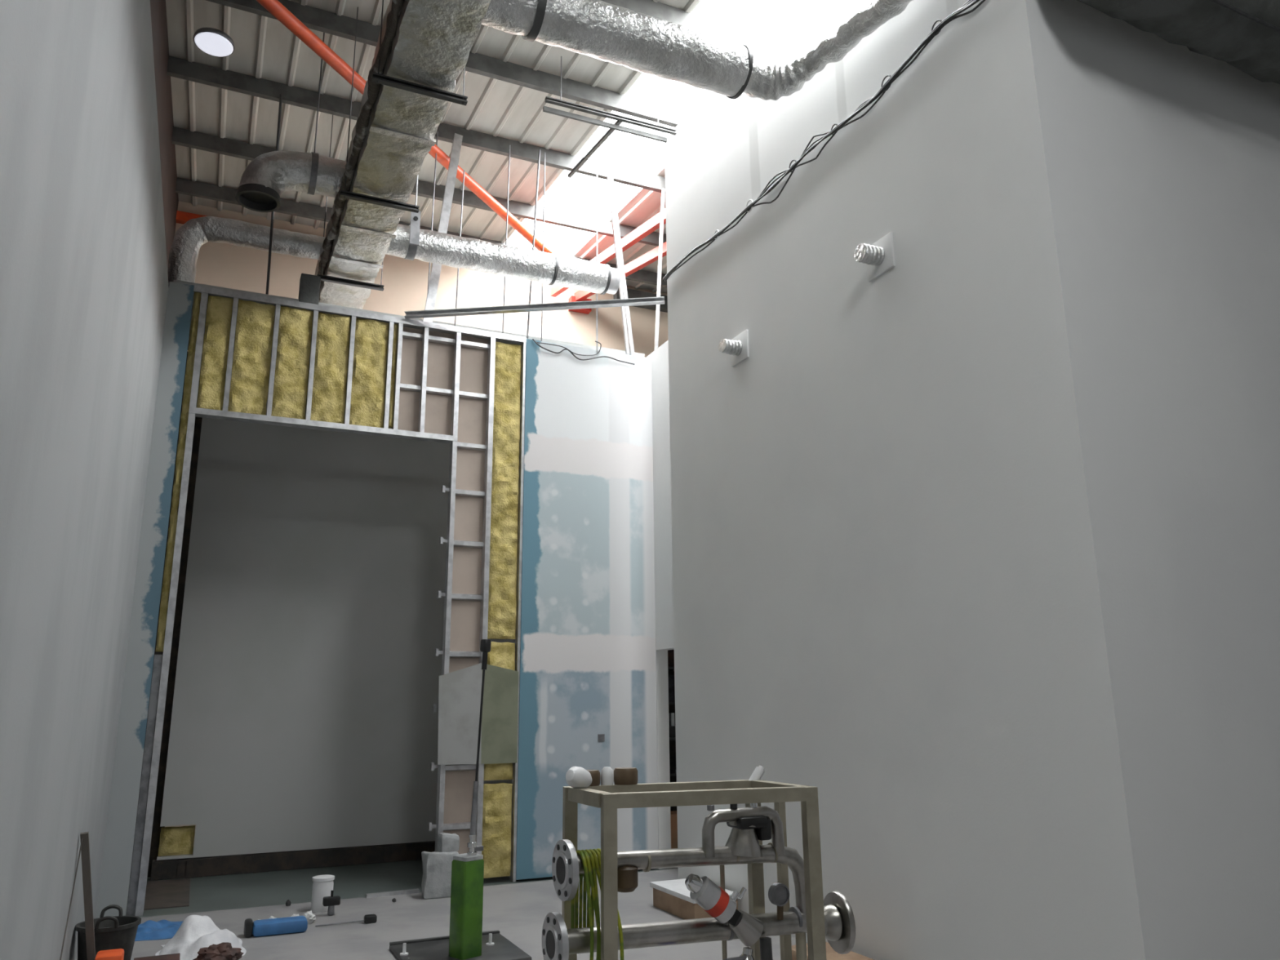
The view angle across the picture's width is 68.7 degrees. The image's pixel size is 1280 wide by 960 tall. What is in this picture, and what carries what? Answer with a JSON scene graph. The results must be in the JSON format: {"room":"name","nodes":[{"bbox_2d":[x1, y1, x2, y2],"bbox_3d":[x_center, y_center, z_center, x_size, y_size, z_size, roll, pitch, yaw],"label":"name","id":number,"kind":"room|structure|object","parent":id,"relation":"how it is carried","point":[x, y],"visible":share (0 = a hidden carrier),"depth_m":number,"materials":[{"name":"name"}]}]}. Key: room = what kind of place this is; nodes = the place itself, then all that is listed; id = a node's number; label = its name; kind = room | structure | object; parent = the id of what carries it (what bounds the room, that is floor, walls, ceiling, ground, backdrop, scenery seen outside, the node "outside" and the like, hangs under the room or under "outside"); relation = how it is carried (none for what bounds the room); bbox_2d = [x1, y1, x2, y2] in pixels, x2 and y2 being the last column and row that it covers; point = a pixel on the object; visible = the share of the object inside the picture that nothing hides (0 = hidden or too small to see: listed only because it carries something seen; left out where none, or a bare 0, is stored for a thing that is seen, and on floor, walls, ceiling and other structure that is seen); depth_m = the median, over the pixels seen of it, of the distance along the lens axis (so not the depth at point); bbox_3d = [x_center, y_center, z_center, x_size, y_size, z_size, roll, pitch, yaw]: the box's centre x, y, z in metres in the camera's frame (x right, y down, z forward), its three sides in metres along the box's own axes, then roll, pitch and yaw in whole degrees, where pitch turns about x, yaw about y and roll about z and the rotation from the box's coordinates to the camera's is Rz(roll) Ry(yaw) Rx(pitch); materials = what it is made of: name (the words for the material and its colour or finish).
{"room":"building construction site","nodes":[
{"label":"building construction site","id":0,"kind":"room"},
{"bbox_2d":[0,0,168,959],"bbox_3d":[-1.098,-1.016,0.794,0.276,5.870,17.880,6,-15,-24],"label":"wall","id":1,"kind":"structure","parent":0,"point":[84,287],"depth_m":4.25,"materials":[{"name":"grey paint"}]},
{"bbox_2d":[96,281,194,918],"bbox_3d":[-4.612,0.902,8.799,0.226,5.950,0.013,6,-15,-24],"label":"wall","id":2,"kind":"structure","parent":0,"point":[131,730],"depth_m":8.72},
{"bbox_2d":[150,0,178,270],"bbox_3d":[-2.212,-2.187,3.001,0.150,9.200,22.200,6,-15,-24],"label":"wall","id":3,"kind":"structure","parent":0,"point":[157,7],"depth_m":10.50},
{"bbox_2d":[256,0,553,253],"bbox_3d":[-2.570,-3.961,10.719,0.132,0.672,7.401,-5,-14,18],"label":"tube","id":4,"kind":"object","parent":3,"relation":"attached to","point":[275,7],"visible":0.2,"depth_m":9.54,"materials":[{"name":"orange paint"}]},
{"bbox_2d":[129,284,202,878],"bbox_3d":[-5.024,1.141,9.886,0.440,6.000,2.060,6,-15,-24],"label":"wall","id":5,"kind":"structure","parent":0,"point":[155,838],"depth_m":10.68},
{"bbox_2d":[156,351,514,860],"bbox_3d":[-2.947,1.464,11.732,4.980,5.810,0.100,6,-15,-24],"label":"wall","id":6,"kind":"structure","parent":0,"point":[308,670],"depth_m":11.12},
{"bbox_2d":[157,825,195,856],"bbox_3d":[-5.025,3.916,10.158,0.340,0.292,0.070,6,-15,-24],"label":"insulation batt","id":7,"kind":"object","parent":6,"relation":"in","point":[174,841],"visible":1,"depth_m":10.15,"materials":[{"name":"yellow fabric"}]},
{"bbox_2d":[150,840,435,880],"bbox_3d":[-2.931,4.375,10.995,5.000,0.185,0.195,6,-15,-24],"label":"baseboard","id":8,"kind":"structure","parent":6,"relation":"attached to","point":[185,868],"depth_m":10.46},
{"bbox_2d":[173,280,644,357],"bbox_3d":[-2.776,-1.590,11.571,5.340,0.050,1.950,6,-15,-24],"label":"beam","id":9,"kind":"structure","parent":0,"point":[530,337],"depth_m":10.82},
{"bbox_2d":[265,93,282,304],"bbox_3d":[-4.027,-3.115,10.303,0.068,2.550,0.028,6,-15,-24],"label":"rod","id":10,"kind":"object","parent":9,"relation":"attached to","point":[281,95],"visible":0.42,"depth_m":10.22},
{"bbox_2d":[164,200,668,846],"bbox_3d":[-1.028,0.750,15.509,13.050,9.300,0.150,6,-15,-24],"label":"wall","id":11,"kind":"structure","parent":0,"point":[405,282],"depth_m":15.31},
{"bbox_2d":[176,210,206,224],"bbox_3d":[-5.534,-3.743,14.322,2.800,0.140,0.120,6,-15,-24],"label":"rail","id":12,"kind":"object","parent":11,"relation":"attached to","point":[182,217],"visible":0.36,"depth_m":13.75,"materials":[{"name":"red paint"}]},
{"bbox_2d":[568,295,591,314],"bbox_3d":[-1.042,-3.039,16.261,0.370,0.220,0.150,6,-15,-24],"label":"gusset plate","id":13,"kind":"object","parent":11,"relation":"attached to","point":[571,299],"visible":0.5,"depth_m":16.23,"materials":[{"name":"red paint"}]},
{"bbox_2d":[613,288,667,312],"bbox_3d":[0.876,-3.159,17.200,2.900,0.250,0.150,6,-15,-24],"label":"beam","id":14,"kind":"structure","parent":11,"relation":"attached to","point":[631,293],"depth_m":16.79,"materials":[{"name":"grey metal"}]},
{"bbox_2d":[165,0,701,293],"bbox_3d":[3.578,-5.003,6.521,13.050,2.106,22.350,6,-15,-24],"label":"ceiling","id":15,"kind":"structure","parent":0,"point":[265,48],"depth_m":11.30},
{"bbox_2d":[192,27,235,57],"bbox_3d":[-4.316,-4.466,9.499,0.390,0.140,0.390,6,-15,-24],"label":"lamp","id":16,"kind":"object","parent":15,"relation":"attached to","point":[212,42],"visible":1,"depth_m":9.44,"materials":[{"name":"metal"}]},
{"bbox_2d":[314,0,491,309],"bbox_3d":[-2.080,-3.315,8.077,0.652,0.823,10.572,6,-15,-24],"label":"duct","id":17,"kind":"object","parent":15,"relation":"hanging from","point":[425,42],"visible":0.84,"depth_m":7.95,"materials":[{"name":"metal"}]},
{"bbox_2d":[167,216,325,284],"bbox_3d":[-4.260,-2.396,10.295,1.642,0.875,0.333,6,-15,-24],"label":"duct","id":18,"kind":"object","parent":17,"relation":"attached to","point":[188,241],"visible":0.88,"depth_m":10.13,"materials":[{"name":"metal"}]},
{"bbox_2d":[235,32,346,212],"bbox_3d":[-3.369,-3.669,9.329,1.041,2.140,0.411,6,-15,-24],"label":"duct elbow","id":19,"kind":"object","parent":17,"relation":"attached to","point":[269,175],"visible":0.94,"depth_m":9.04,"materials":[{"name":"metal"}]},
{"bbox_2d":[339,7,419,213],"bbox_3d":[-2.486,-3.633,9.154,0.730,2.090,0.050,6,-15,-24],"label":"bracket","id":20,"kind":"object","parent":17,"relation":"attached to","point":[345,194],"visible":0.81,"depth_m":8.94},
{"bbox_2d":[372,0,467,106],"bbox_3d":[-1.720,-3.949,7.521,0.730,1.925,0.050,6,-15,-24],"label":"bracket","id":21,"kind":"object","parent":17,"relation":"attached to","point":[380,78],"visible":0.88,"depth_m":7.29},
{"bbox_2d":[386,178,620,294],"bbox_3d":[-1.560,-3.356,10.962,2.780,2.066,0.416,6,-15,-24],"label":"duct","id":22,"kind":"object","parent":17,"relation":"attached to","point":[411,242],"visible":0.94,"depth_m":10.63,"materials":[{"name":"metal"}]},
{"bbox_2d":[481,0,753,99],"bbox_3d":[-0.180,-4.049,7.300,2.168,1.776,0.432,6,-15,-24],"label":"duct","id":23,"kind":"object","parent":17,"relation":"attached to","point":[599,29],"visible":0.99,"depth_m":7.04,"materials":[{"name":"metal"}]},
{"bbox_2d":[743,0,913,100],"bbox_3d":[1.880,-3.498,6.408,0.590,0.462,3.432,8,-16,-33],"label":"flexible duct","id":24,"kind":"object","parent":23,"relation":"attached to","point":[766,82],"visible":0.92,"depth_m":7.33,"materials":[{"name":"metal"}]},
{"bbox_2d":[166,55,665,192],"bbox_3d":[-0.432,-4.069,12.354,10.400,0.200,0.070,6,-15,-24],"label":"ceiling beam","id":25,"kind":"structure","parent":15,"relation":"attached to","point":[179,68],"depth_m":11.03,"materials":[{"name":"grey metal"}]},
{"bbox_2d":[316,115,384,290],"bbox_3d":[-3.290,-3.302,10.868,0.730,2.262,0.050,6,-15,-24],"label":"bracket","id":26,"kind":"object","parent":25,"relation":"hanging from","point":[323,277],"visible":0.63,"depth_m":10.63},
{"bbox_2d":[172,126,666,246],"bbox_3d":[-1.124,-3.856,13.844,10.400,0.200,0.070,6,-15,-24],"label":"ceiling beam","id":27,"kind":"structure","parent":15,"relation":"attached to","point":[180,136],"depth_m":13.21,"materials":[{"name":"grey metal"}]},
{"bbox_2d":[175,177,666,287],"bbox_3d":[-1.757,-3.662,15.208,10.400,0.200,0.070,6,-15,-24],"label":"ceiling beam","id":28,"kind":"structure","parent":15,"relation":"attached to","point":[184,186],"depth_m":13.71,"materials":[{"name":"grey metal"}]},
{"bbox_2d":[205,0,688,127],"bbox_3d":[0.230,-4.272,10.927,10.400,0.200,0.070,6,-15,-24],"label":"ceiling beam","id":29,"kind":"structure","parent":15,"relation":"attached to","point":[316,19],"depth_m":10.16,"materials":[{"name":"grey metal"}]},
{"bbox_2d":[550,208,666,297],"bbox_3d":[-0.094,-3.543,13.689,0.090,0.649,5.540,7,-16,-30],"label":"beam","id":30,"kind":"structure","parent":15,"relation":"attached to","point":[653,224],"depth_m":13.72,"materials":[{"name":"metal"}]},
{"bbox_2d":[542,56,676,177],"bbox_3d":[-0.606,-4.022,10.872,1.522,0.678,1.555,6,-15,-24],"label":"channel","id":31,"kind":"object","parent":15,"relation":"hanging from","point":[620,119],"visible":1,"depth_m":10.23,"materials":[{"name":"grey metal"}]},
{"bbox_2d":[574,242,666,301],"bbox_3d":[0.456,-3.480,13.934,0.090,0.629,5.584,8,-16,-33],"label":"beam","id":32,"kind":"structure","parent":15,"relation":"attached to","point":[652,255],"depth_m":14.58,"materials":[{"name":"metal"}]},
{"bbox_2d":[506,0,780,256],"bbox_3d":[0.039,-4.294,11.697,1.160,0.916,9.950,6,-15,-24],"label":"skylight","id":33,"kind":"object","parent":15,"relation":"attached to","point":[576,194],"depth_m":12.15,"materials":[{"name":"white"}]},
{"bbox_2d":[600,0,752,44],"bbox_3d":[0.909,-4.481,9.463,10.400,0.200,0.070,6,-15,-24],"label":"ceiling beam","id":34,"kind":"structure","parent":15,"relation":"attached to","point":[720,30],"depth_m":9.22,"materials":[{"name":"grey metal"}]},
{"bbox_2d":[76,849,807,959],"bbox_3d":[3.722,2.932,4.673,12.900,0.100,22.400,6,-15,-24],"label":"floor","id":35,"kind":"structure","parent":0,"point":[518,911],"depth_m":8.24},
{"bbox_2d":[80,831,95,959],"bbox_3d":[-3.629,2.820,6.163,0.055,0.983,0.314,-2,-14,5],"label":"batten","id":36,"kind":"object","parent":35,"relation":"on","point":[85,851],"visible":1,"depth_m":6.15,"materials":[{"name":"brown wood"}]},
{"bbox_2d":[59,838,83,959],"bbox_3d":[-3.544,2.745,5.791,0.016,0.943,0.477,5,-15,-23],"label":"batten","id":37,"kind":"object","parent":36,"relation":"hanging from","point":[82,838],"visible":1,"depth_m":5.91,"materials":[{"name":"brown wood"}]},
{"bbox_2d":[75,904,141,959],"bbox_3d":[-3.690,3.191,6.480,0.398,0.397,0.398,-6,-14,20],"label":"rubber trug","id":38,"kind":"object","parent":35,"relation":"on","point":[111,932],"visible":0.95,"depth_m":6.38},
{"bbox_2d":[94,948,124,959],"bbox_3d":[-3.447,3.180,6.065,0.160,0.220,0.200,6,-15,-24],"label":"tub","id":39,"kind":"object","parent":35,"relation":"on","point":[118,953],"visible":1,"depth_m":6.04,"materials":[{"name":"plastic"}]},
{"bbox_2d":[133,953,180,959],"bbox_3d":[-3.334,3.348,6.451,0.290,0.070,0.300,6,-15,-24],"label":"tray","id":40,"kind":"object","parent":35,"relation":"on","point":[175,956],"visible":1,"depth_m":6.53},
{"bbox_2d":[134,919,183,941],"bbox_3d":[-3.960,3.624,7.609,0.456,0.086,0.665,6,-15,-24],"label":"sheet","id":41,"kind":"object","parent":35,"relation":"on","point":[163,929],"visible":0.69,"depth_m":7.50,"materials":[{"name":"plastic"}]},
{"bbox_2d":[143,878,190,910],"bbox_3d":[-4.641,4.054,9.190,0.400,0.010,1.550,6,-15,-24],"label":"board","id":42,"kind":"object","parent":35,"relation":"on","point":[175,893],"visible":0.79,"depth_m":9.10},
{"bbox_2d":[155,915,246,959],"bbox_3d":[-3.281,3.395,7.022,0.610,0.244,0.711,6,-15,-24],"label":"plastic bag","id":43,"kind":"object","parent":35,"relation":"on","point":[196,932],"visible":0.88,"depth_m":6.93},
{"bbox_2d":[193,942,244,959],"bbox_3d":[-2.970,3.344,6.609,0.334,0.135,0.223,6,-15,-24],"label":"rag","id":44,"kind":"object","parent":35,"relation":"on","point":[222,951],"visible":1,"depth_m":6.57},
{"bbox_2d":[243,915,307,937],"bbox_3d":[-2.921,3.573,7.516,0.470,0.120,0.190,6,-15,-24],"label":"tube","id":45,"kind":"object","parent":35,"relation":"on","point":[289,925],"visible":1,"depth_m":7.45,"materials":[{"name":"plastic"}]},
{"bbox_2d":[311,874,334,912],"bbox_3d":[-2.835,3.691,8.361,0.190,0.285,0.189,6,-15,-24],"label":"tub","id":46,"kind":"object","parent":35,"relation":"on","point":[322,885],"visible":0.93,"depth_m":8.29,"materials":[{"name":"plastic"}]},
{"bbox_2d":[126,284,526,915],"bbox_3d":[-2.928,1.078,9.611,3.528,5.950,0.126,6,-15,-24],"label":"frame","id":47,"kind":"object","parent":35,"relation":"on","point":[193,411],"visible":0.95,"depth_m":9.90,"materials":[{"name":"metal"}]},
{"bbox_2d":[155,292,200,652],"bbox_3d":[-4.512,-0.157,9.174,0.066,3.622,0.097,6,-15,-24],"label":"insulation batt","id":48,"kind":"object","parent":47,"relation":"attached to","point":[197,297],"visible":0.98,"depth_m":9.12,"materials":[{"name":"yellow fabric"}]},
{"bbox_2d":[196,295,232,410],"bbox_3d":[-4.324,-1.280,9.531,0.237,1.268,0.110,6,-15,-24],"label":"insulation batt","id":49,"kind":"object","parent":47,"relation":"on","point":[219,311],"visible":0.99,"depth_m":9.51,"materials":[{"name":"yellow fabric"}]},
{"bbox_2d":[227,299,275,415],"bbox_3d":[-4.007,-1.249,9.672,0.360,1.267,0.113,6,-15,-24],"label":"insulation batt","id":50,"kind":"object","parent":47,"relation":"on","point":[251,368],"visible":0.99,"depth_m":9.66,"materials":[{"name":"yellow fabric"}]},
{"bbox_2d":[271,306,313,419],"bbox_3d":[-3.648,-1.214,9.833,0.330,1.267,0.113,6,-15,-24],"label":"insulation batt","id":51,"kind":"object","parent":47,"relation":"on","point":[295,330],"visible":0.94,"depth_m":9.82,"materials":[{"name":"yellow fabric"}]},
{"bbox_2d":[293,273,324,313],"bbox_3d":[-3.611,-2.027,10.245,0.340,0.400,0.260,6,-15,-24],"label":"box","id":52,"kind":"object","parent":47,"relation":"on","point":[309,285],"visible":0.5,"depth_m":10.17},
{"bbox_2d":[310,311,351,423],"bbox_3d":[-3.299,-1.181,9.991,0.340,1.268,0.113,6,-15,-24],"label":"insulation batt","id":53,"kind":"object","parent":47,"relation":"on","point":[333,331],"visible":0.95,"depth_m":9.97,"materials":[{"name":"yellow fabric"}]},
{"bbox_2d":[349,317,388,427],"bbox_3d":[-2.938,-1.145,10.153,0.355,1.268,0.113,6,-15,-24],"label":"insulation batt","id":54,"kind":"object","parent":47,"relation":"on","point":[371,341],"visible":0.95,"depth_m":10.13,"materials":[{"name":"yellow fabric"}]},
{"bbox_2d":[388,323,397,428],"bbox_3d":[-2.714,-1.154,10.275,0.050,1.197,0.089,6,-15,-24],"label":"insulation batt","id":55,"kind":"object","parent":47,"relation":"attached to","point":[395,326],"visible":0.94,"depth_m":10.26,"materials":[{"name":"yellow fabric"}]},
{"bbox_2d":[426,131,438,296],"bbox_3d":[-2.407,-2.952,10.838,0.046,2.450,0.016,6,-15,-24],"label":"rod","id":56,"kind":"object","parent":47,"relation":"attached to","point":[437,131],"visible":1,"depth_m":10.91,"materials":[{"name":"metal"}]},
{"bbox_2d":[397,326,488,853],"bbox_3d":[-2.195,1.182,10.013,1.070,5.880,0.013,6,-15,-24],"label":"board","id":57,"kind":"object","parent":47,"relation":"attached to","point":[470,464],"visible":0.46,"depth_m":10.39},
{"bbox_2d":[422,133,462,322],"bbox_3d":[-2.303,-2.974,10.966,0.085,2.564,0.438,-12,-18,40],"label":"stud","id":58,"kind":"object","parent":47,"relation":"on","point":[457,140],"visible":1,"depth_m":11.01,"materials":[{"name":"metal"}]},
{"bbox_2d":[454,170,464,325],"bbox_3d":[-2.117,-2.715,10.986,0.056,2.050,0.016,6,-15,-24],"label":"rod","id":59,"kind":"object","parent":47,"relation":"attached to","point":[464,171],"visible":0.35,"depth_m":11.04,"materials":[{"name":"metal"}]},
{"bbox_2d":[437,662,518,764],"bbox_3d":[-1.683,2.429,9.769,0.860,1.030,0.026,6,-15,-25],"label":"sheet","id":60,"kind":"object","parent":47,"relation":"attached to","point":[460,691],"visible":0.9,"depth_m":9.76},
{"bbox_2d":[481,782,512,878],"bbox_3d":[-1.483,3.615,9.679,0.320,0.918,0.107,6,-15,-24],"label":"insulation batt","id":61,"kind":"object","parent":47,"relation":"attached to","point":[497,797],"visible":0.94,"depth_m":9.65,"materials":[{"name":"yellow fabric"}]},
{"bbox_2d":[484,763,512,780],"bbox_3d":[-1.492,2.676,9.902,0.320,0.948,0.113,6,-15,-24],"label":"insulation batt","id":62,"kind":"object","parent":47,"relation":"attached to","point":[496,771],"visible":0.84,"depth_m":9.78,"materials":[{"name":"yellow fabric"}]},
{"bbox_2d":[487,641,515,671],"bbox_3d":[-1.500,1.966,10.072,0.320,0.448,0.113,6,-15,-24],"label":"insulation batt","id":63,"kind":"object","parent":47,"relation":"attached to","point":[502,655],"visible":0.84,"depth_m":10.08,"materials":[{"name":"yellow fabric"}]},
{"bbox_2d":[487,341,521,639],"bbox_3d":[-1.518,0.061,10.530,0.325,3.408,0.113,6,-15,-24],"label":"insulation batt","id":64,"kind":"object","parent":47,"relation":"attached to","point":[502,602],"visible":1,"depth_m":10.47,"materials":[{"name":"yellow fabric"}]},
{"bbox_2d":[502,145,510,333],"bbox_3d":[-1.599,-2.898,11.208,0.046,2.500,0.016,6,-15,-24],"label":"rod","id":65,"kind":"object","parent":47,"relation":"attached to","point":[509,145],"visible":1,"depth_m":11.25,"materials":[{"name":"metal"}]},
{"bbox_2d":[526,149,540,338],"bbox_3d":[-1.288,-2.893,11.348,0.022,2.551,0.162,-13,-18,43],"label":"rod","id":66,"kind":"object","parent":47,"relation":"attached to","point":[539,155],"visible":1,"depth_m":11.39,"materials":[{"name":"metal"}]},
{"bbox_2d":[404,296,664,318],"bbox_3d":[-1.167,-1.909,10.377,2.883,0.180,0.070,-1,-13,1],"label":"stud","id":67,"kind":"object","parent":47,"relation":"on","point":[660,300],"visible":1,"depth_m":10.38,"materials":[{"name":"metal"}]},
{"bbox_2d":[322,890,340,915],"bbox_3d":[-2.688,3.684,8.160,0.140,0.200,0.080,6,-15,-24],"label":"tap","id":68,"kind":"object","parent":35,"relation":"on","point":[331,901],"visible":1,"depth_m":8.13,"materials":[{"name":"metal"}]},
{"bbox_2d":[363,914,377,923],"bbox_3d":[-2.259,3.676,7.844,0.100,0.060,0.080,6,-15,-24],"label":"block","id":69,"kind":"object","parent":35,"relation":"on","point":[368,918],"visible":1,"depth_m":7.81,"materials":[{"name":"plastic"}]},
{"bbox_2d":[365,888,419,897],"bbox_3d":[-2.373,3.967,8.988,0.500,0.030,0.060,6,-15,-26],"label":"threshold strip","id":70,"kind":"object","parent":35,"relation":"on","point":[411,891],"visible":1,"depth_m":8.97,"materials":[{"name":"metal"}]},
{"bbox_2d":[389,935,460,959],"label":"floor plate","id":71,"kind":"object","parent":35,"relation":"on","point":[433,948],"depth_m":6.81,"materials":[{"name":"metal"}]},
{"bbox_2d":[421,832,459,898],"bbox_3d":[-1.912,3.681,8.973,0.342,0.570,0.242,6,-15,-24],"label":"plastic bundle","id":72,"kind":"object","parent":35,"relation":"on","point":[436,883],"visible":0.88,"depth_m":8.87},
{"bbox_2d":[464,930,531,959],"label":"floor plate","id":73,"kind":"object","parent":35,"relation":"on","point":[496,945],"depth_m":6.78,"materials":[{"name":"metal"}]},
{"bbox_2d":[448,639,491,959],"bbox_3d":[-1.239,2.294,6.905,0.176,2.217,0.210,-13,-18,42],"label":"column","id":74,"kind":"structure","parent":73,"relation":"on","point":[465,935],"depth_m":6.67,"materials":[{"name":"green plastic"}]},
{"bbox_2d":[667,666,676,776],"bbox_3d":[0.373,3.476,12.360,1.440,2.500,0.640,6,-15,-24],"label":"storage rack","id":75,"kind":"object","parent":35,"relation":"on","point":[673,772],"visible":0.02,"depth_m":12.17,"materials":[{"name":"metal"}]},
{"bbox_2d":[667,649,674,666],"bbox_3d":[0.180,2.379,12.537,0.800,0.250,0.520,6,-15,-24],"label":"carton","id":76,"kind":"object","parent":75,"relation":"on","point":[670,652],"visible":0.1,"depth_m":12.36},
{"bbox_2d":[667,675,675,702],"bbox_3d":[0.166,2.771,12.434,0.840,0.340,0.520,6,-15,-24],"label":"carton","id":77,"kind":"object","parent":75,"relation":"on","point":[671,677],"visible":0.2,"depth_m":12.27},
{"bbox_2d":[670,810,677,848],"bbox_3d":[0.320,4.319,11.476,0.770,0.450,0.350,6,-15,-24],"label":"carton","id":78,"kind":"object","parent":35,"relation":"on","point":[673,818],"visible":0.03,"depth_m":11.34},
{"bbox_2d":[649,878,738,919],"bbox_3d":[0.464,3.639,8.113,0.440,0.200,0.840,6,-15,-24],"label":"cardboard box","id":79,"kind":"object","parent":35,"relation":"on","point":[672,896],"visible":0.54,"depth_m":8.02,"materials":[{"name":"brown cardboard"}]},
{"bbox_2d":[542,779,855,959],"bbox_3d":[0.249,1.859,3.367,1.212,1.450,0.437,3,-14,-15],"label":"frame","id":80,"kind":"object","parent":35,"relation":"on","point":[831,917],"visible":1,"depth_m":3.41,"materials":[{"name":"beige metal"}]},
{"bbox_2d":[565,766,591,788],"bbox_3d":[-0.228,1.115,3.508,0.115,0.084,0.079,12,-19,-43],"label":"float","id":81,"kind":"object","parent":80,"relation":"on","point":[577,777],"visible":0.98,"depth_m":3.47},
{"bbox_2d":[586,769,599,786],"bbox_3d":[-0.196,1.147,3.607,0.086,0.056,0.086,6,-15,-24],"label":"tape roll","id":82,"kind":"object","parent":80,"relation":"on","point":[595,774],"visible":0.54,"depth_m":3.58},
{"bbox_2d":[570,848,623,959],"bbox_3d":[-0.136,1.637,3.260,0.178,0.666,0.138,6,-15,-24],"label":"bundle","id":83,"kind":"object","parent":80,"relation":"hanging from","point":[589,879],"visible":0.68,"depth_m":3.27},
{"bbox_2d":[600,766,613,785],"bbox_3d":[-0.128,1.147,3.631,0.052,0.067,0.052,6,-15,-24],"label":"bottle","id":84,"kind":"object","parent":80,"relation":"on","point":[606,776],"visible":1,"depth_m":3.61,"materials":[{"name":"plastic"}]},
{"bbox_2d":[613,767,637,785],"bbox_3d":[-0.055,1.155,3.652,0.094,0.060,0.094,6,-15,-24],"label":"tape roll","id":85,"kind":"object","parent":80,"relation":"on","point":[622,775],"visible":1,"depth_m":3.62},
{"bbox_2d":[617,865,638,892],"bbox_3d":[-0.052,1.423,3.356,0.090,0.100,0.090,6,-15,-24],"label":"pot","id":86,"kind":"object","parent":80,"relation":"on","point":[627,874],"depth_m":3.32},
{"bbox_2d":[748,765,764,780],"bbox_3d":[0.471,1.195,3.784,0.071,0.079,0.038,6,-15,-24],"label":"tube","id":87,"kind":"object","parent":80,"relation":"on","point":[757,773],"visible":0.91,"depth_m":3.77,"materials":[{"name":"plastic"}]},
{"bbox_2d":[791,942,874,959],"bbox_3d":[1.336,3.250,6.297,0.350,0.090,0.800,6,-15,-24],"label":"cardboard sheet","id":88,"kind":"object","parent":35,"relation":"on","point":[831,954],"visible":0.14,"depth_m":6.33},
{"bbox_2d":[515,338,658,879],"bbox_3d":[-0.597,1.309,10.680,1.620,5.910,0.170,6,-15,-24],"label":"wall","id":89,"kind":"structure","parent":0,"point":[588,669],"depth_m":10.60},
{"bbox_2d":[541,152,545,341],"bbox_3d":[-1.182,-2.699,11.413,0.026,2.900,0.016,6,-15,-24],"label":"rod","id":90,"kind":"object","parent":89,"relation":"attached to","point":[544,153],"visible":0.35,"depth_m":11.52,"materials":[{"name":"metal"}]},
{"bbox_2d":[532,338,635,364],"bbox_3d":[-0.661,-1.558,11.214,1.307,0.272,0.052,5,-15,-23],"label":"loose wire","id":91,"kind":"object","parent":89,"relation":"on","point":[535,341],"visible":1,"depth_m":11.15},
{"bbox_2d":[595,160,597,351],"bbox_3d":[-0.534,-2.810,11.623,0.024,2.600,0.024,6,-15,-24],"label":"rod","id":92,"kind":"object","parent":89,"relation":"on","point":[596,160],"visible":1,"depth_m":11.67,"materials":[{"name":"metal"}]},
{"bbox_2d":[606,169,629,354],"bbox_3d":[-0.279,-2.756,11.754,0.298,2.454,0.038,7,-15,-28],"label":"stud","id":93,"kind":"object","parent":89,"relation":"on","point":[608,171],"visible":1,"depth_m":11.76,"materials":[{"name":"metal"}]},
{"bbox_2d":[610,175,635,355],"bbox_3d":[-0.239,-2.729,11.868,0.329,2.456,0.057,3,-14,-16],"label":"stud","id":94,"kind":"object","parent":89,"relation":"on","point":[631,347],"visible":0.66,"depth_m":11.80,"materials":[{"name":"metal"}]},
{"bbox_2d":[646,339,674,869],"bbox_3d":[0.438,1.243,10.558,0.150,6.000,5.800,6,-15,-24],"label":"wall","id":95,"kind":"structure","parent":0,"point":[664,602],"depth_m":10.82,"materials":[{"name":"white paint"}]},
{"bbox_2d":[653,187,665,351],"bbox_3d":[0.257,-2.755,12.104,0.050,2.509,0.523,-5,-14,17],"label":"stud","id":96,"kind":"object","parent":95,"relation":"on","point":[663,193],"visible":1,"depth_m":12.10,"materials":[{"name":"metal"}]},
{"bbox_2d":[667,671,676,810],"bbox_3d":[1.299,3.025,11.379,2.400,2.900,4.300,6,-15,-24],"label":"wall","id":97,"kind":"structure","parent":0,"point":[671,707],"depth_m":13.11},
{"bbox_2d":[664,0,1279,959],"bbox_3d":[4.866,-0.193,9.189,7.680,8.060,5.040,6,-15,-24],"label":"wall","id":98,"kind":"structure","parent":0,"point":[975,540],"depth_m":6.04,"materials":[{"name":"white paint"}]},
{"bbox_2d":[718,329,749,367],"bbox_3d":[0.851,-1.234,8.697,0.200,0.270,0.290,6,-15,-24],"label":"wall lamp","id":99,"kind":"object","parent":98,"relation":"attached to","point":[738,348],"visible":1,"depth_m":8.65,"materials":[{"name":"white paint"}]},
{"bbox_2d":[662,0,985,281],"bbox_3d":[1.551,-2.816,7.633,0.050,0.277,6.157,6,-15,-24],"label":"cable bundle","id":100,"kind":"object","parent":98,"relation":"attached to","point":[969,3],"visible":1,"depth_m":7.60,"materials":[{"name":"black plastic"}]},
{"bbox_2d":[853,231,895,281],"bbox_3d":[1.700,-1.658,6.902,0.200,0.270,0.290,6,-15,-24],"label":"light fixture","id":101,"kind":"object","parent":98,"relation":"attached to","point":[879,256],"visible":1,"depth_m":6.86,"materials":[{"name":"white paint"}]},
{"bbox_2d":[1077,0,1279,84],"bbox_3d":[5.464,-3.140,6.787,6.238,0.934,0.873,6,-15,-24],"label":"duct","id":102,"kind":"object","parent":98,"relation":"attached to","point":[1244,34],"visible":1,"depth_m":5.98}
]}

